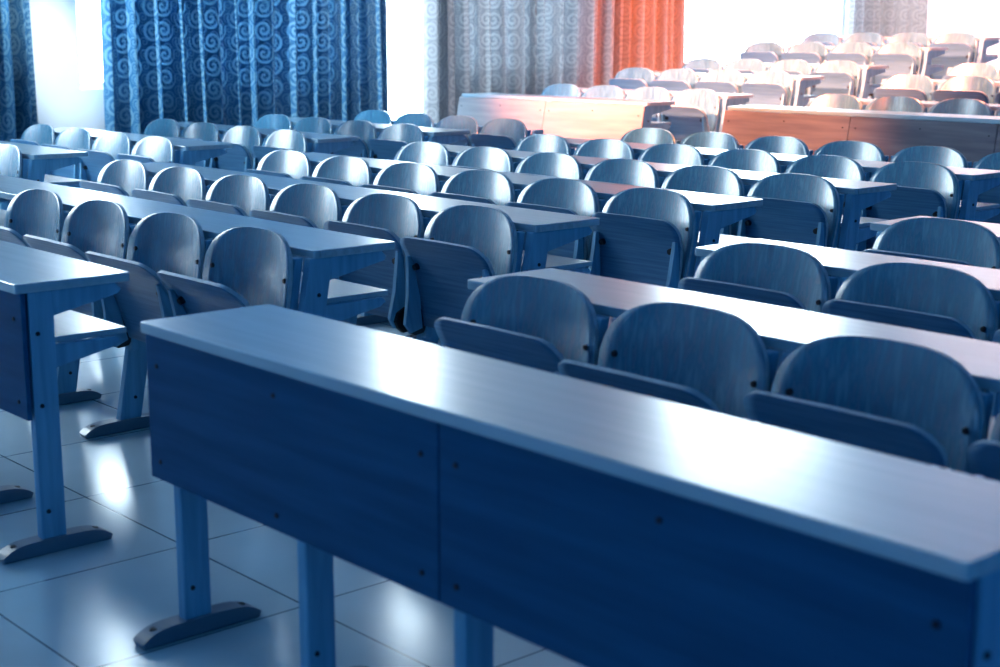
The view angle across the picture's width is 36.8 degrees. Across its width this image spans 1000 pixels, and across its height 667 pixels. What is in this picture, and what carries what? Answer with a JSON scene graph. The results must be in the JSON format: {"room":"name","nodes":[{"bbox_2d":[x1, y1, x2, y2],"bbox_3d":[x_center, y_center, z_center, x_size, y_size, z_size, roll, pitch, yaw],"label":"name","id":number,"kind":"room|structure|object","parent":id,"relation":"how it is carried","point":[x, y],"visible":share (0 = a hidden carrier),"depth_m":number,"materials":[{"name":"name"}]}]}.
{"room":"lecture hall","nodes":[
{"label":"lecture hall","id":0,"kind":"room"},
{"bbox_2d":[0,314,613,666],"bbox_3d":[-4.815,1.302,0.980,22.384,0.100,15.230,-10,15,-41],"label":"floor","id":1,"kind":"structure","parent":0,"point":[85,605],"depth_m":3.92,"materials":[{"name":"tile"}]},
{"bbox_2d":[0,141,87,187],"bbox_3d":[-3.215,-0.753,9.001,0.602,0.760,2.132,-10,15,-41],"label":"desk","id":2,"kind":"object","parent":1,"relation":"on","point":[42,159],"visible":0.4,"depth_m":8.28,"materials":[{"name":"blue wood"}]},
{"bbox_2d":[0,144,28,209],"bbox_3d":[-2.788,-0.790,8.315,0.206,0.504,0.505,-10,15,-41],"label":"chair","id":3,"kind":"object","parent":2,"relation":"attached to","point":[12,164],"visible":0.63,"depth_m":8.26,"materials":[{"name":"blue wood"}]},
{"bbox_2d":[27,173,84,184],"bbox_3d":[-3.092,-0.981,9.062,0.255,0.017,2.055,-10,15,-41],"label":"shelf","id":4,"kind":"object","parent":2,"relation":"attached to","point":[58,180],"depth_m":8.39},
{"bbox_2d":[0,240,129,563],"bbox_3d":[-2.235,-0.005,5.294,0.422,0.760,3.156,-10,15,-41],"label":"desk","id":5,"kind":"object","parent":1,"relation":"on","point":[39,289],"visible":1,"depth_m":4.12,"materials":[{"name":"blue wood"}]},
{"bbox_2d":[54,310,126,342],"bbox_3d":[-2.154,-0.223,5.303,0.222,0.017,3.060,-10,15,-41],"label":"shelf","id":6,"kind":"object","parent":5,"relation":"attached to","point":[69,325],"depth_m":4.23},
{"bbox_2d":[53,127,231,211],"bbox_3d":[-2.519,-0.875,9.605,0.602,0.760,2.132,-10,15,-41],"label":"desk","id":7,"kind":"object","parent":1,"relation":"on","point":[193,151],"visible":0.18,"depth_m":8.89,"materials":[{"name":"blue wood"}]},
{"bbox_2d":[41,128,93,184],"bbox_3d":[-2.780,-1.067,9.685,0.198,0.504,0.505,-10,15,-41],"label":"chair","id":8,"kind":"object","parent":7,"relation":"attached to","point":[71,138],"visible":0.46,"depth_m":9.68,"materials":[{"name":"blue wood"}]},
{"bbox_2d":[76,132,134,181],"bbox_3d":[-2.436,-0.989,9.302,0.201,0.504,0.505,-10,15,-41],"label":"chair","id":9,"kind":"object","parent":7,"relation":"attached to","point":[104,150],"visible":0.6,"depth_m":9.32,"materials":[{"name":"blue wood"}]},
{"bbox_2d":[116,136,179,177],"bbox_3d":[-2.090,-0.912,8.922,0.198,0.504,0.505,-10,15,-41],"label":"chair","id":10,"kind":"object","parent":7,"relation":"attached to","point":[149,149],"visible":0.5,"depth_m":8.92,"materials":[{"name":"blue wood"}]},
{"bbox_2d":[0,175,394,463],"bbox_3d":[-1.606,-0.117,5.848,0.602,0.760,3.172,-10,15,-41],"label":"desk","id":11,"kind":"object","parent":1,"relation":"on","point":[330,255],"visible":0.31,"depth_m":5.25,"materials":[{"name":"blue wood"}]},
{"bbox_2d":[0,189,68,246],"bbox_3d":[-1.886,-0.305,5.911,0.250,0.504,0.505,-10,15,-41],"label":"chair","id":12,"kind":"object","parent":11,"relation":"attached to","point":[35,212],"visible":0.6,"depth_m":5.95,"materials":[{"name":"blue wood"}]},
{"bbox_2d":[22,200,135,346],"bbox_3d":[-1.545,-0.228,5.526,0.260,0.504,0.505,-10,15,-41],"label":"chair","id":13,"kind":"object","parent":11,"relation":"attached to","point":[99,226],"visible":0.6,"depth_m":5.54,"materials":[{"name":"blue wood"}]},
{"bbox_2d":[85,212,212,350],"bbox_3d":[-1.204,-0.150,5.141,0.270,0.504,0.505,-10,15,-41],"label":"chair","id":14,"kind":"object","parent":11,"relation":"attached to","point":[173,242],"visible":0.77,"depth_m":5.18,"materials":[{"name":"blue wood"}]},
{"bbox_2d":[0,209,387,303],"bbox_3d":[-1.483,-0.345,5.910,0.255,0.017,3.095,-10,15,-41],"label":"shelf","id":15,"kind":"object","parent":11,"relation":"attached to","point":[339,291],"depth_m":4.83,"materials":[{"name":"wood"}]},
{"bbox_2d":[157,226,302,316],"bbox_3d":[-0.863,-0.072,4.757,0.281,0.504,0.505,-10,15,-41],"label":"chair","id":16,"kind":"object","parent":11,"relation":"attached to","point":[245,266],"visible":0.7,"depth_m":4.78,"materials":[{"name":"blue wood"}]},
{"bbox_2d":[178,122,358,165],"bbox_3d":[-1.824,-0.997,10.209,0.602,0.760,2.132,-10,15,-41],"label":"desk","id":17,"kind":"object","parent":1,"relation":"on","point":[322,143],"visible":0.21,"depth_m":9.50,"materials":[{"name":"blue wood"}]},
{"bbox_2d":[172,122,222,185],"bbox_3d":[-2.085,-1.188,10.289,0.199,0.504,0.505,-10,15,-41],"label":"chair","id":18,"kind":"object","parent":17,"relation":"attached to","point":[203,131],"visible":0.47,"depth_m":10.29,"materials":[{"name":"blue wood"}]},
{"bbox_2d":[208,126,264,185],"bbox_3d":[-1.740,-1.111,9.907,0.198,0.504,0.505,-10,15,-41],"label":"chair","id":19,"kind":"object","parent":17,"relation":"attached to","point":[240,157],"visible":0.51,"depth_m":9.88,"materials":[{"name":"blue wood"}]},
{"bbox_2d":[251,129,311,169],"bbox_3d":[-1.395,-1.034,9.526,0.198,0.504,0.505,-10,15,-41],"label":"chair","id":20,"kind":"object","parent":17,"relation":"attached to","point":[286,139],"visible":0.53,"depth_m":9.55,"materials":[{"name":"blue wood"}]},
{"bbox_2d":[143,162,599,344],"bbox_3d":[-0.910,-0.238,6.452,0.602,0.760,3.172,-10,15,-41],"label":"desk","id":21,"kind":"object","parent":1,"relation":"on","point":[548,231],"visible":0.11,"depth_m":5.53,"materials":[{"name":"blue wood"}]},
{"bbox_2d":[80,159,152,224],"bbox_3d":[-1.861,-0.584,7.295,0.198,0.504,0.505,-10,15,-41],"label":"chair","id":22,"kind":"object","parent":21,"relation":"attached to","point":[119,177],"visible":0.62,"depth_m":7.30,"materials":[{"name":"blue wood"}]},
{"bbox_2d":[132,166,210,224],"bbox_3d":[-1.516,-0.507,6.913,0.198,0.504,0.505,-10,15,-41],"label":"chair","id":23,"kind":"object","parent":21,"relation":"attached to","point":[172,185],"visible":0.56,"depth_m":6.91,"materials":[{"name":"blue wood"}]},
{"bbox_2d":[187,174,275,239],"bbox_3d":[-1.171,-0.430,6.532,0.198,0.504,0.505,-10,15,-41],"label":"chair","id":24,"kind":"object","parent":21,"relation":"attached to","point":[237,194],"visible":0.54,"depth_m":6.53,"materials":[{"name":"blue wood"}]},
{"bbox_2d":[250,183,348,271],"bbox_3d":[-0.827,-0.353,6.150,0.200,0.504,0.505,-10,15,-41],"label":"chair","id":25,"kind":"object","parent":21,"relation":"attached to","point":[303,204],"visible":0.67,"depth_m":6.14,"materials":[{"name":"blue wood"}]},
{"bbox_2d":[324,193,430,334],"bbox_3d":[-0.481,-0.276,5.769,0.198,0.504,0.505,-10,15,-41],"label":"chair","id":26,"kind":"object","parent":21,"relation":"attached to","point":[391,217],"visible":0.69,"depth_m":5.71,"materials":[{"name":"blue wood"}]},
{"bbox_2d":[400,205,524,337],"bbox_3d":[-0.145,-0.197,5.380,0.223,0.504,0.505,-10,15,-41],"label":"chair","id":27,"kind":"object","parent":21,"relation":"attached to","point":[459,244],"visible":0.81,"depth_m":5.40,"materials":[{"name":"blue wood"}]},
{"bbox_2d":[521,250,591,269],"bbox_3d":[-0.787,-0.467,6.514,0.255,0.017,3.095,-10,15,-41],"label":"shelf","id":28,"kind":"object","parent":21,"relation":"attached to","point":[557,262],"depth_m":5.43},
{"bbox_2d":[289,117,469,156],"bbox_3d":[-1.128,-1.118,10.813,0.602,0.760,2.132,-10,15,-41],"label":"desk","id":29,"kind":"object","parent":1,"relation":"on","point":[439,135],"visible":0.13,"depth_m":10.12,"materials":[{"name":"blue wood"}]},
{"bbox_2d":[329,120,380,157],"bbox_3d":[-1.044,-1.233,10.511,0.199,0.504,0.505,-10,15,-41],"label":"chair","id":30,"kind":"object","parent":29,"relation":"attached to","point":[365,130],"visible":0.39,"depth_m":10.47,"materials":[{"name":"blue wood"}]},
{"bbox_2d":[368,124,427,172],"bbox_3d":[-0.700,-1.156,10.130,0.198,0.504,0.505,-10,15,-41],"label":"chair","id":31,"kind":"object","parent":29,"relation":"attached to","point":[392,138],"visible":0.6,"depth_m":10.14,"materials":[{"name":"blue wood"}]},
{"bbox_2d":[298,152,762,339],"bbox_3d":[-0.215,-0.360,7.056,0.602,0.760,3.172,-10,15,-41],"label":"desk","id":32,"kind":"object","parent":1,"relation":"on","point":[719,211],"visible":0.12,"depth_m":6.12,"materials":[{"name":"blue wood"}]},
{"bbox_2d":[244,150,316,194],"bbox_3d":[-1.166,-0.706,7.899,0.198,0.504,0.505,-10,15,-41],"label":"chair","id":33,"kind":"object","parent":32,"relation":"attached to","point":[294,164],"visible":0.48,"depth_m":7.90,"materials":[{"name":"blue wood"}]},
{"bbox_2d":[299,156,377,205],"bbox_3d":[-0.821,-0.629,7.518,0.198,0.504,0.505,-10,15,-41],"label":"chair","id":34,"kind":"object","parent":32,"relation":"attached to","point":[342,170],"visible":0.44,"depth_m":7.52,"materials":[{"name":"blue wood"}]},
{"bbox_2d":[360,162,445,217],"bbox_3d":[-0.476,-0.552,7.136,0.198,0.504,0.505,-10,15,-41],"label":"chair","id":35,"kind":"object","parent":32,"relation":"attached to","point":[404,177],"visible":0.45,"depth_m":7.13,"materials":[{"name":"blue wood"}]},
{"bbox_2d":[429,170,520,218],"bbox_3d":[-0.131,-0.475,6.755,0.199,0.504,0.505,-10,15,-41],"label":"chair","id":36,"kind":"object","parent":32,"relation":"attached to","point":[482,186],"visible":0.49,"depth_m":6.75,"materials":[{"name":"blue wood"}]},
{"bbox_2d":[504,178,605,270],"bbox_3d":[0.214,-0.398,6.373,0.198,0.504,0.505,-10,15,-41],"label":"chair","id":37,"kind":"object","parent":32,"relation":"attached to","point":[559,195],"visible":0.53,"depth_m":6.33,"materials":[{"name":"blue wood"}]},
{"bbox_2d":[588,187,700,288],"bbox_3d":[0.559,-0.321,5.992,0.199,0.504,0.505,-10,15,-41],"label":"chair","id":38,"kind":"object","parent":32,"relation":"attached to","point":[646,235],"visible":0.8,"depth_m":5.96,"materials":[{"name":"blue wood"}]},
{"bbox_2d":[697,231,754,245],"bbox_3d":[-0.092,-0.588,7.118,0.255,0.017,3.095,-10,15,-41],"label":"shelf","id":39,"kind":"object","parent":32,"relation":"attached to","point":[723,238],"depth_m":6.06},
{"bbox_2d":[532,130,543,134],"bbox_3d":[-0.514,-1.213,11.350,0.385,0.735,2.132,-10,15,-41],"label":"frame","id":40,"kind":"object","parent":1,"relation":"on","point":[534,132],"visible":0.05,"depth_m":10.57,"materials":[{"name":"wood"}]},
{"bbox_2d":[470,118,530,149],"bbox_3d":[-0.006,-1.277,10.733,0.203,0.504,0.505,-10,15,-41],"label":"chair","id":41,"kind":"object","parent":40,"relation":"attached to","point":[503,133],"visible":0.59,"depth_m":10.71,"materials":[{"name":"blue wood"}]},
{"bbox_2d":[133,304,999,666],"bbox_3d":[-0.019,0.487,2.854,0.437,0.760,2.167,-10,15,-41],"label":"desk","id":42,"kind":"object","parent":1,"relation":"on","point":[588,524],"visible":1,"depth_m":2.57,"materials":[{"name":"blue wood"}]},
{"bbox_2d":[443,144,896,293],"bbox_3d":[0.480,-0.482,7.661,0.602,0.760,3.172,-10,15,-41],"label":"desk","id":43,"kind":"object","parent":1,"relation":"on","point":[861,195],"visible":0.12,"depth_m":6.56,"materials":[{"name":"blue wood"}]},
{"bbox_2d":[393,141,455,180],"bbox_3d":[-0.470,-0.827,8.503,0.198,0.504,0.505,-10,15,-41],"label":"chair","id":44,"kind":"object","parent":43,"relation":"attached to","point":[423,152],"visible":0.32,"depth_m":8.53,"materials":[{"name":"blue wood"}]},
{"bbox_2d":[444,146,518,171],"bbox_3d":[-0.125,-0.750,8.122,0.199,0.504,0.505,-10,15,-41],"label":"chair","id":45,"kind":"object","parent":43,"relation":"attached to","point":[481,158],"visible":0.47,"depth_m":8.13,"materials":[{"name":"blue wood"}]},
{"bbox_2d":[507,152,587,191],"bbox_3d":[0.220,-0.673,7.740,0.198,0.504,0.505,-10,15,-41],"label":"chair","id":46,"kind":"object","parent":43,"relation":"attached to","point":[548,164],"visible":0.34,"depth_m":7.75,"materials":[{"name":"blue wood"}]},
{"bbox_2d":[584,158,663,203],"bbox_3d":[0.565,-0.596,7.359,0.198,0.504,0.505,-10,15,-41],"label":"chair","id":47,"kind":"object","parent":43,"relation":"attached to","point":[633,172],"visible":0.36,"depth_m":7.37,"materials":[{"name":"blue wood"}]},
{"bbox_2d":[661,165,748,262],"bbox_3d":[0.909,-0.519,6.978,0.198,0.504,0.505,-10,15,-41],"label":"chair","id":48,"kind":"object","parent":43,"relation":"attached to","point":[699,178],"visible":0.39,"depth_m":6.97,"materials":[{"name":"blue wood"}]},
{"bbox_2d":[737,173,843,276],"bbox_3d":[1.254,-0.442,6.596,0.199,0.504,0.505,-10,15,-41],"label":"chair","id":49,"kind":"object","parent":43,"relation":"attached to","point":[806,209],"visible":0.66,"depth_m":6.54,"materials":[{"name":"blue wood"}]},
{"bbox_2d":[468,268,999,439],"bbox_3d":[0.638,0.384,3.367,0.602,0.760,2.164,-10,15,-41],"label":"desk","id":50,"kind":"object","parent":1,"relation":"on","point":[780,328],"visible":0.06,"depth_m":3.48,"materials":[{"name":"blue wood"}]},
{"bbox_2d":[435,275,608,374],"bbox_3d":[0.041,0.118,3.817,0.200,0.504,0.505,-10,15,-41],"label":"chair","id":51,"kind":"object","parent":50,"relation":"attached to","point":[535,322],"visible":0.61,"depth_m":3.79,"materials":[{"name":"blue wood"}]},
{"bbox_2d":[558,302,778,420],"bbox_3d":[0.364,0.199,3.416,0.260,0.504,0.505,-10,15,-41],"label":"chair","id":52,"kind":"object","parent":50,"relation":"attached to","point":[702,357],"visible":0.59,"depth_m":3.42,"materials":[{"name":"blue wood"}]},
{"bbox_2d":[744,335,993,474],"bbox_3d":[0.725,0.273,3.048,0.217,0.504,0.505,-10,15,-41],"label":"chair","id":53,"kind":"object","parent":50,"relation":"attached to","point":[893,397],"visible":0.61,"depth_m":3.02,"materials":[{"name":"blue wood"}]},
{"bbox_2d":[776,371,994,439],"bbox_3d":[0.757,0.155,3.432,0.255,0.017,2.100,-10,15,-41],"label":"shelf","id":54,"kind":"object","parent":50,"relation":"attached to","point":[992,417],"depth_m":3.20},
{"bbox_2d":[966,413,999,481],"bbox_3d":[1.072,0.350,2.669,0.212,0.504,0.505,-10,15,-41],"label":"chair","id":55,"kind":"object","parent":50,"relation":"attached to","point":[983,457],"visible":0.18,"depth_m":2.75,"materials":[{"name":"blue wood"}]},
{"bbox_2d":[520,137,999,275],"bbox_3d":[1.176,-0.603,8.265,0.602,0.760,3.172,-10,15,-41],"label":"desk","id":56,"kind":"object","parent":1,"relation":"on","point":[977,181],"visible":0.12,"depth_m":7.19,"materials":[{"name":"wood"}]},
{"bbox_2d":[514,134,574,164],"bbox_3d":[0.225,-0.949,9.107,0.198,0.504,0.505,-10,15,-41],"label":"chair","id":57,"kind":"object","parent":56,"relation":"attached to","point":[540,143],"visible":0.28,"depth_m":9.13,"materials":[{"name":"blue wood"}]},
{"bbox_2d":[573,139,638,172],"bbox_3d":[0.570,-0.872,8.726,0.199,0.504,0.505,-10,15,-41],"label":"chair","id":58,"kind":"object","parent":56,"relation":"attached to","point":[598,148],"visible":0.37,"depth_m":8.75,"materials":[{"name":"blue wood"}]},
{"bbox_2d":[638,143,708,180],"bbox_3d":[0.915,-0.795,8.345,0.198,0.504,0.505,-10,15,-41],"label":"chair","id":59,"kind":"object","parent":56,"relation":"attached to","point":[678,154],"visible":0.27,"depth_m":8.36,"materials":[{"name":"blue wood"}]},
{"bbox_2d":[708,149,784,190],"bbox_3d":[1.260,-0.718,7.963,0.198,0.504,0.505,-10,15,-41],"label":"chair","id":60,"kind":"object","parent":56,"relation":"attached to","point":[735,159],"visible":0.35,"depth_m":7.97,"materials":[{"name":"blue wood"}]},
{"bbox_2d":[785,155,869,248],"bbox_3d":[1.605,-0.641,7.582,0.198,0.504,0.505,-10,15,-41],"label":"chair","id":61,"kind":"object","parent":56,"relation":"attached to","point":[827,166],"visible":0.32,"depth_m":7.58,"materials":[{"name":"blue wood"}]},
{"bbox_2d":[855,161,962,251],"bbox_3d":[1.950,-0.564,7.200,0.198,0.504,0.505,-10,15,-41],"label":"chair","id":62,"kind":"object","parent":56,"relation":"attached to","point":[923,188],"visible":0.58,"depth_m":7.15,"materials":[{"name":"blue wood"}]},
{"bbox_2d":[695,239,999,299],"bbox_3d":[1.333,0.263,3.971,0.602,0.760,2.164,-10,15,-41],"label":"desk","id":63,"kind":"object","parent":1,"relation":"on","point":[842,263],"visible":0.05,"depth_m":4.40,"materials":[{"name":"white wood"}]},
{"bbox_2d":[678,242,837,370],"bbox_3d":[0.737,-0.004,4.422,0.198,0.504,0.505,-10,15,-41],"label":"chair","id":64,"kind":"object","parent":63,"relation":"attached to","point":[765,273],"visible":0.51,"depth_m":4.40,"materials":[{"name":"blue wood"}]},
{"bbox_2d":[822,262,999,392],"bbox_3d":[1.082,0.073,4.040,0.199,0.504,0.505,-10,15,-41],"label":"chair","id":65,"kind":"object","parent":63,"relation":"attached to","point":[925,297],"visible":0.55,"depth_m":4.02,"materials":[{"name":"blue wood"}]},
{"bbox_2d":[870,216,999,239],"bbox_3d":[2.028,0.141,4.576,0.602,0.760,2.164,-10,15,-41],"label":"desk","id":66,"kind":"object","parent":1,"relation":"on","point":[880,226],"visible":0.09,"depth_m":5.26,"materials":[{"name":"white wood"}]},
{"bbox_2d":[862,217,999,300],"bbox_3d":[1.432,-0.125,5.025,0.201,0.504,0.505,-10,15,-41],"label":"chair","id":67,"kind":"object","parent":66,"relation":"attached to","point":[946,240],"visible":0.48,"depth_m":5.03,"materials":[{"name":"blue wood"}]},
{"bbox_3d":[1.790,-0.698,8.801,0.385,0.735,3.172,-10,15,-41],"label":"frame","id":68,"kind":"object","parent":1,"relation":"on","visible":0},
{"bbox_2d":[620,128,679,155],"bbox_3d":[0.920,-1.071,9.712,0.199,0.504,0.505,-10,15,-41],"label":"chair","id":69,"kind":"object","parent":68,"relation":"attached to","point":[657,136],"visible":0.28,"depth_m":9.73,"materials":[{"name":"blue wood"}]},
{"bbox_2d":[680,132,743,163],"bbox_3d":[1.265,-0.994,9.330,0.199,0.504,0.505,-10,15,-41],"label":"chair","id":70,"kind":"object","parent":68,"relation":"attached to","point":[712,140],"visible":0.3,"depth_m":9.34,"materials":[{"name":"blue wood"}]},
{"bbox_2d":[744,136,812,170],"bbox_3d":[1.610,-0.916,8.949,0.199,0.504,0.505,-10,15,-41],"label":"chair","id":71,"kind":"object","parent":68,"relation":"attached to","point":[771,144],"visible":0.24,"depth_m":8.95,"materials":[{"name":"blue wood"}]},
{"bbox_2d":[814,141,888,179],"bbox_3d":[1.955,-0.839,8.568,0.198,0.504,0.505,-10,15,-41],"label":"chair","id":72,"kind":"object","parent":68,"relation":"attached to","point":[857,150],"visible":0.31,"depth_m":8.57,"materials":[{"name":"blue wood"}]},
{"bbox_2d":[889,146,971,219],"bbox_3d":[2.300,-0.762,8.186,0.199,0.504,0.505,-10,15,-41],"label":"chair","id":73,"kind":"object","parent":68,"relation":"attached to","point":[945,156],"visible":0.27,"depth_m":8.19,"materials":[{"name":"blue wood"}]},
{"bbox_2d":[964,152,999,223],"bbox_3d":[2.645,-0.685,7.805,0.198,0.504,0.505,-10,15,-41],"label":"chair","id":74,"kind":"object","parent":68,"relation":"attached to","point":[992,161],"visible":0.17,"depth_m":7.89,"materials":[{"name":"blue wood"}]},
{"bbox_2d":[29,0,954,211],"bbox_3d":[-6.073,-2.942,9.121,32.200,5.000,0.240,-10,15,-41],"label":"wall","id":75,"kind":"structure","parent":0,"point":[61,102],"depth_m":11.60,"materials":[{"name":"white paint"}]},
{"bbox_2d":[0,0,37,141],"bbox_3d":[-3.978,-3.138,10.582,1.334,4.690,0.301,-10,15,-41],"label":"curtain","id":76,"kind":"object","parent":75,"relation":"hanging from","point":[18,104],"visible":0.59,"depth_m":11.14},
{"bbox_2d":[100,0,387,134],"bbox_3d":[-2.033,-3.476,12.259,2.785,4.690,0.263,-10,15,-41],"label":"curtain","id":77,"kind":"object","parent":75,"relation":"hanging from","point":[222,62],"visible":0.59,"depth_m":12.42,"materials":[{"name":"fabric"}]},
{"bbox_2d":[423,0,684,122],"bbox_3d":[0.622,-3.941,14.570,3.517,4.690,0.295,-10,15,-41],"label":"curtain","id":78,"kind":"object","parent":75,"relation":"hanging from","point":[470,46],"visible":0.51,"depth_m":14.58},
{"bbox_2d":[731,0,844,60],"bbox_3d":[3.020,-4.737,16.981,3.000,3.480,0.060,-10,15,-41],"label":"window","id":79,"kind":"structure","parent":75,"relation":"in","point":[841,4],"depth_m":17.50,"materials":[{"name":"white"}]},
{"bbox_2d":[844,0,927,92],"bbox_3d":[4.736,-4.661,18.151,1.754,4.690,0.242,-11,16,-43],"label":"curtain","id":80,"kind":"object","parent":75,"relation":"hanging from","point":[887,18],"visible":0.37,"depth_m":18.24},
{"bbox_2d":[953,0,999,67],"bbox_3d":[10.932,-3.911,13.962,0.200,5.000,14.930,-10,15,-41],"label":"wall","id":81,"kind":"structure","parent":0,"point":[979,18],"depth_m":19.27,"materials":[{"name":"white paint"}]},
{"bbox_3d":[7.159,-1.130,11.316,9.616,0.790,15.230,-10,15,-41],"label":"floor","id":82,"kind":"structure","parent":0,"visible":0},
{"bbox_2d":[457,93,674,139],"bbox_3d":[0.401,-1.520,12.138,0.602,0.760,2.166,-10,15,-41],"label":"desk","id":83,"kind":"object","parent":82,"relation":"on","point":[607,118],"visible":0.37,"depth_m":11.85,"materials":[{"name":"brown wood"}]},
{"bbox_2d":[576,87,752,148],"bbox_3d":[1.107,-1.666,12.724,0.602,0.760,2.132,-10,15,-41],"label":"desk","id":84,"kind":"object","parent":82,"relation":"on","point":[729,99],"visible":0.14,"depth_m":11.96,"materials":[{"name":"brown wood"}]},
{"bbox_2d":[661,89,721,142],"bbox_3d":[1.507,-1.698,12.016,0.276,0.504,0.505,-10,15,-41],"label":"chair","id":85,"kind":"object","parent":84,"relation":"attached to","point":[693,111],"visible":0.77,"depth_m":11.98,"materials":[{"name":"brown wood"}]},
{"bbox_2d":[652,72,823,106],"bbox_3d":[1.803,-1.910,13.304,0.602,0.760,2.132,-10,15,-41],"label":"desk","id":86,"kind":"object","parent":82,"relation":"on","point":[803,82],"visible":0.12,"depth_m":12.52,"materials":[{"name":"brown wood"}]},
{"bbox_2d":[609,68,656,94],"bbox_3d":[1.197,-2.179,13.765,0.199,0.504,0.505,-10,15,-41],"label":"chair","id":87,"kind":"object","parent":86,"relation":"attached to","point":[628,78],"visible":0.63,"depth_m":13.74,"materials":[{"name":"brown wood"}]},
{"bbox_2d":[650,69,699,97],"bbox_3d":[1.542,-2.102,13.383,0.198,0.504,0.505,-10,15,-41],"label":"chair","id":88,"kind":"object","parent":86,"relation":"attached to","point":[671,79],"visible":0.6,"depth_m":13.35,"materials":[{"name":"brown wood"}]},
{"bbox_2d":[695,70,746,122],"bbox_3d":[1.887,-2.025,13.002,0.199,0.504,0.505,-10,15,-41],"label":"chair","id":89,"kind":"object","parent":86,"relation":"attached to","point":[718,81],"visible":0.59,"depth_m":12.96,"materials":[{"name":"brown wood"}]},
{"bbox_2d":[740,71,795,112],"bbox_3d":[2.232,-1.947,12.621,0.199,0.504,0.505,-10,15,-41],"label":"chair","id":90,"kind":"object","parent":86,"relation":"attached to","point":[769,88],"visible":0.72,"depth_m":12.57,"materials":[{"name":"brown wood"}]},
{"bbox_2d":[685,62,888,130],"bbox_3d":[2.498,-2.105,13.893,0.602,0.760,2.132,-10,15,-41],"label":"desk","id":91,"kind":"object","parent":82,"relation":"on","point":[869,71],"visible":0.18,"depth_m":13.10,"materials":[{"name":"brown wood"}]},
{"bbox_2d":[805,60,862,106],"bbox_3d":[2.927,-2.143,13.210,0.199,0.504,0.505,-10,15,-41],"label":"chair","id":92,"kind":"object","parent":91,"relation":"attached to","point":[840,77],"visible":0.68,"depth_m":13.16,"materials":[{"name":"brown wood"}]},
{"bbox_2d":[746,46,947,98],"bbox_3d":[3.194,-2.374,14.468,0.602,0.760,2.132,-10,15,-41],"label":"desk","id":93,"kind":"object","parent":82,"relation":"on","point":[930,52],"visible":0.12,"depth_m":13.69,"materials":[{"name":"brown wood"}]},
{"bbox_2d":[739,42,785,69],"bbox_3d":[2.588,-2.642,14.929,0.199,0.504,0.505,-10,15,-41],"label":"chair","id":94,"kind":"object","parent":93,"relation":"attached to","point":[765,52],"visible":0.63,"depth_m":14.88,"materials":[{"name":"brown wood"}]},
{"bbox_2d":[781,42,828,70],"bbox_3d":[2.933,-2.565,14.547,0.198,0.504,0.505,-10,15,-41],"label":"chair","id":95,"kind":"object","parent":93,"relation":"attached to","point":[809,52],"visible":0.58,"depth_m":14.50,"materials":[{"name":"brown wood"}]},
{"bbox_2d":[825,42,874,96],"bbox_3d":[3.277,-2.488,14.166,0.199,0.504,0.505,-10,15,-41],"label":"chair","id":96,"kind":"object","parent":93,"relation":"attached to","point":[859,53],"visible":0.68,"depth_m":14.12,"materials":[{"name":"brown wood"}]},
{"bbox_2d":[868,43,923,97],"bbox_3d":[3.623,-2.411,13.785,0.199,0.504,0.505,-10,15,-41],"label":"chair","id":97,"kind":"object","parent":93,"relation":"attached to","point":[901,58],"visible":0.74,"depth_m":13.75,"materials":[{"name":"brown wood"}]},
{"bbox_2d":[722,105,999,167],"bbox_3d":[2.696,-1.008,9.600,0.602,0.760,3.230,-10,15,-41],"label":"desk","id":98,"kind":"object","parent":82,"relation":"on","point":[979,139],"visible":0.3,"depth_m":9.79,"materials":[{"name":"brown wood"}]},
{"bbox_2d":[802,37,999,62],"bbox_3d":[3.889,-2.583,15.054,0.602,0.760,2.132,-10,15,-41],"label":"desk","id":99,"kind":"object","parent":82,"relation":"on","point":[986,42],"visible":0.18,"depth_m":14.26,"materials":[{"name":"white wood"}]},
{"bbox_2d":[928,33,979,78],"bbox_3d":[4.318,-2.621,14.371,0.199,0.504,0.505,-10,15,-41],"label":"chair","id":100,"kind":"object","parent":99,"relation":"attached to","point":[963,48],"visible":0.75,"depth_m":14.33,"materials":[{"name":"brown wood"}]},
{"bbox_2d":[808,99,999,113],"bbox_3d":[3.394,-1.155,10.195,0.602,0.760,3.220,-10,15,-41],"label":"desk","id":101,"kind":"object","parent":82,"relation":"on","point":[866,102],"visible":0.07,"depth_m":10.56,"materials":[{"name":"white wood"}]},
{"bbox_2d":[807,94,864,115],"bbox_3d":[2.428,-1.504,11.055,0.198,0.504,0.505,-10,15,-41],"label":"chair","id":102,"kind":"object","parent":101,"relation":"attached to","point":[834,101],"visible":0.23,"depth_m":11.07,"materials":[{"name":"brown wood"}]},
{"bbox_2d":[865,96,927,119],"bbox_3d":[2.773,-1.427,10.674,0.199,0.504,0.505,-10,15,-41],"label":"chair","id":103,"kind":"object","parent":101,"relation":"attached to","point":[889,103],"visible":0.26,"depth_m":10.69,"materials":[{"name":"brown wood"}]},
{"bbox_2d":[928,99,994,123],"bbox_3d":[3.115,-1.350,10.290,0.205,0.504,0.505,-10,15,-41],"label":"chair","id":104,"kind":"object","parent":101,"relation":"attached to","point":[950,106],"visible":0.27,"depth_m":10.30,"materials":[{"name":"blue wood"}]},
{"bbox_2d":[881,79,999,86],"bbox_3d":[4.090,-1.399,10.775,0.602,0.760,3.220,-10,15,-41],"label":"desk","id":105,"kind":"object","parent":82,"relation":"on","point":[936,81],"visible":0.02,"depth_m":11.50,"materials":[{"name":"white wood"}]},
{"bbox_2d":[873,74,937,112],"bbox_3d":[3.123,-1.748,11.635,0.198,0.504,0.505,-10,15,-41],"label":"chair","id":106,"kind":"object","parent":105,"relation":"attached to","point":[920,87],"visible":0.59,"depth_m":11.60,"materials":[{"name":"brown wood"}]},
{"bbox_2d":[931,76,999,103],"bbox_3d":[3.468,-1.671,11.254,0.198,0.504,0.505,-10,15,-41],"label":"chair","id":107,"kind":"object","parent":105,"relation":"attached to","point":[984,89],"visible":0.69,"depth_m":11.22,"materials":[{"name":"brown wood"}]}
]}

